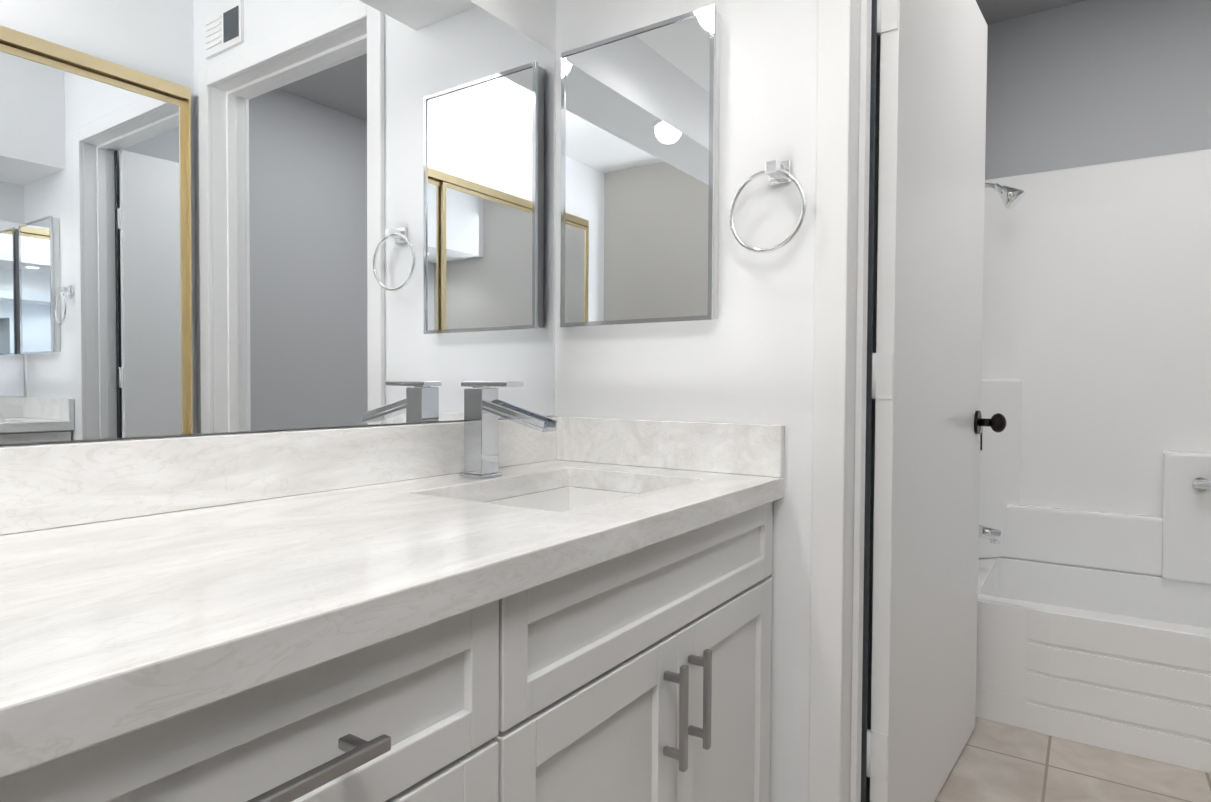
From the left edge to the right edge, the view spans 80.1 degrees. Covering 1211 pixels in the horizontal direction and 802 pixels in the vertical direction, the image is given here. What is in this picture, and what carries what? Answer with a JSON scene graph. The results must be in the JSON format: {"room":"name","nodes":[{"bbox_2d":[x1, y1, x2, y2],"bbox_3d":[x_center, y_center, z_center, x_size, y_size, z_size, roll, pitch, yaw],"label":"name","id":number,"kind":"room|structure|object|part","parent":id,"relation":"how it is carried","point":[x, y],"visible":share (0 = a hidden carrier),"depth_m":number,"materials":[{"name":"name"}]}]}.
{"room":"bathroom","nodes":[
{"label":"bathroom","id":0,"kind":"room"},
{"bbox_2d":[470,0,556,416],"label":"wall","id":1,"kind":"structure","parent":0,"point":[534,20],"depth_m":1.62,"materials":[{"name":"white paint"}]},
{"bbox_2d":[0,0,554,443],"bbox_3d":[-0.654,-0.369,0.880,0.005,0.835,1.906,1,2,34],"label":"wall mirror","id":2,"kind":"object","parent":1,"relation":"attached to","point":[219,216],"visible":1,"depth_m":1.09,"materials":[{"name":"clear glass"}]},
{"bbox_2d":[0,420,463,446],"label":"frame","id":3,"kind":"object","parent":2,"relation":"attached to","point":[130,438],"depth_m":1.02,"materials":[{"name":"black metal"}]},
{"bbox_2d":[0,422,555,532],"bbox_3d":[-0.646,0.101,0.891,0.020,0.100,1.918,1,2,34],"label":"backsplash","id":4,"kind":"structure","parent":1,"relation":"attached to","point":[43,486],"depth_m":1.01,"materials":[{"name":"white stone"}]},
{"bbox_2d":[555,0,817,801],"bbox_3d":[0.654,-0.225,1.240,1.780,2.400,0.120,1,2,34],"label":"wall","id":5,"kind":"structure","parent":0,"point":[747,356],"depth_m":1.41,"materials":[{"name":"white paint"}]},
{"bbox_2d":[560,5,719,326],"bbox_3d":[0.065,-0.473,1.537,0.377,0.616,0.036,1,2,34],"label":"medicine cabinet mirror","id":6,"kind":"object","parent":5,"relation":"attached to","point":[639,168],"visible":0.96,"depth_m":1.51,"materials":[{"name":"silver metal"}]},
{"bbox_2d":[556,417,784,476],"bbox_3d":[0.116,0.091,1.522,0.537,0.100,0.020,1,2,34],"label":"backsplash","id":7,"kind":"structure","parent":5,"relation":"attached to","point":[717,447],"depth_m":1.49,"materials":[{"name":"white stone"}]},
{"bbox_2d":[729,160,806,252],"bbox_3d":[0.311,-0.368,1.365,0.156,0.178,0.051,1,2,34],"label":"towel ring","id":8,"kind":"object","parent":5,"relation":"attached to","point":[777,172],"visible":0.98,"depth_m":1.35,"materials":[{"name":"silver metal"}]},
{"bbox_2d":[808,0,876,801],"bbox_3d":[0.835,-0.068,1.122,0.983,2.095,0.152,1,2,34],"label":"door frame","id":9,"kind":"structure","parent":5,"relation":"attached to","point":[832,231],"depth_m":1.33,"materials":[{"name":"white paint"}]},
{"bbox_2d":[866,35,880,801],"bbox_3d":[0.958,-0.245,2.193,0.100,2.400,1.800,1,2,34],"label":"door frame","id":10,"kind":"structure","parent":0,"point":[873,400],"depth_m":1.54,"materials":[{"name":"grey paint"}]},
{"bbox_2d":[866,0,1005,801],"bbox_3d":[0.826,-0.054,1.729,0.185,2.022,0.867,1,2,34],"label":"door","id":11,"kind":"structure","parent":10,"relation":"in","point":[930,421],"depth_m":1.59,"materials":[{"name":"white paint"}]},
{"bbox_3d":[0.537,-0.029,1.409,0.049,1.550,0.012,1,2,34],"label":"door hinges","id":12,"kind":"part","parent":11,"relation":"part of","materials":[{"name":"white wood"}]},
{"bbox_3d":[1.039,0.059,2.050,0.185,0.066,0.102,1,2,34],"label":"knob","id":13,"kind":"part","parent":11,"relation":"part of","materials":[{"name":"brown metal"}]},
{"bbox_2d":[976,0,1086,24],"bbox_3d":[1.717,-1.480,1.706,1.860,0.100,1.880,1,2,34],"label":"ceiling","id":14,"kind":"structure","parent":0,"point":[993,11],"depth_m":2.66,"materials":[{"name":"grey paint"}]},
{"bbox_2d":[934,717,1210,801],"bbox_3d":[0.601,1.027,0.734,2.540,0.080,4.820,1,2,34],"label":"floor","id":15,"kind":"structure","parent":0,"point":[998,762],"depth_m":1.86,"materials":[{"name":"tile"}]},
{"bbox_2d":[0,493,783,801],"bbox_3d":[-0.413,0.589,0.755,0.573,0.784,1.897,1,2,34],"label":"bathroom vanity","id":16,"kind":"object","parent":15,"relation":"on","point":[484,603],"depth_m":0.76,"materials":[{"name":"white paint"}]},
{"bbox_2d":[0,461,783,756],"bbox_3d":[-0.423,0.176,0.743,0.558,0.039,1.918,1,2,34],"label":"countertop","id":17,"kind":"structure","parent":16,"relation":"on","point":[100,620],"depth_m":0.68,"materials":[{"name":"white stone"}]},
{"bbox_2d":[456,381,559,476],"bbox_3d":[-0.178,0.054,1.327,0.198,0.179,0.060,1,2,34],"label":"faucet","id":18,"kind":"object","parent":17,"relation":"on","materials":[{"name":"silver metal"}]},
{"bbox_2d":[480,481,647,508],"bbox_3d":[-0.069,0.252,1.255,0.334,0.157,0.454,1,2,34],"label":"sink","id":19,"kind":"object","parent":17,"relation":"in","point":[557,493],"depth_m":1.46,"materials":[{"name":"white ceramic"}]},
{"bbox_2d":[976,149,1210,773],"bbox_3d":[1.867,0.062,2.098,1.516,1.800,0.747,1,2,34],"label":"bathtub","id":20,"kind":"object","parent":15,"relation":"on","point":[1094,595],"visible":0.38,"depth_m":2.51,"materials":[{"name":"white plastic"}]},
{"bbox_2d":[985,0,1210,179],"bbox_3d":[2.155,-0.243,2.412,1.640,2.400,0.100,1,2,34],"label":"wall","id":21,"kind":"structure","parent":0,"point":[1087,83],"depth_m":2.59,"materials":[{"name":"grey paint"}]}
]}

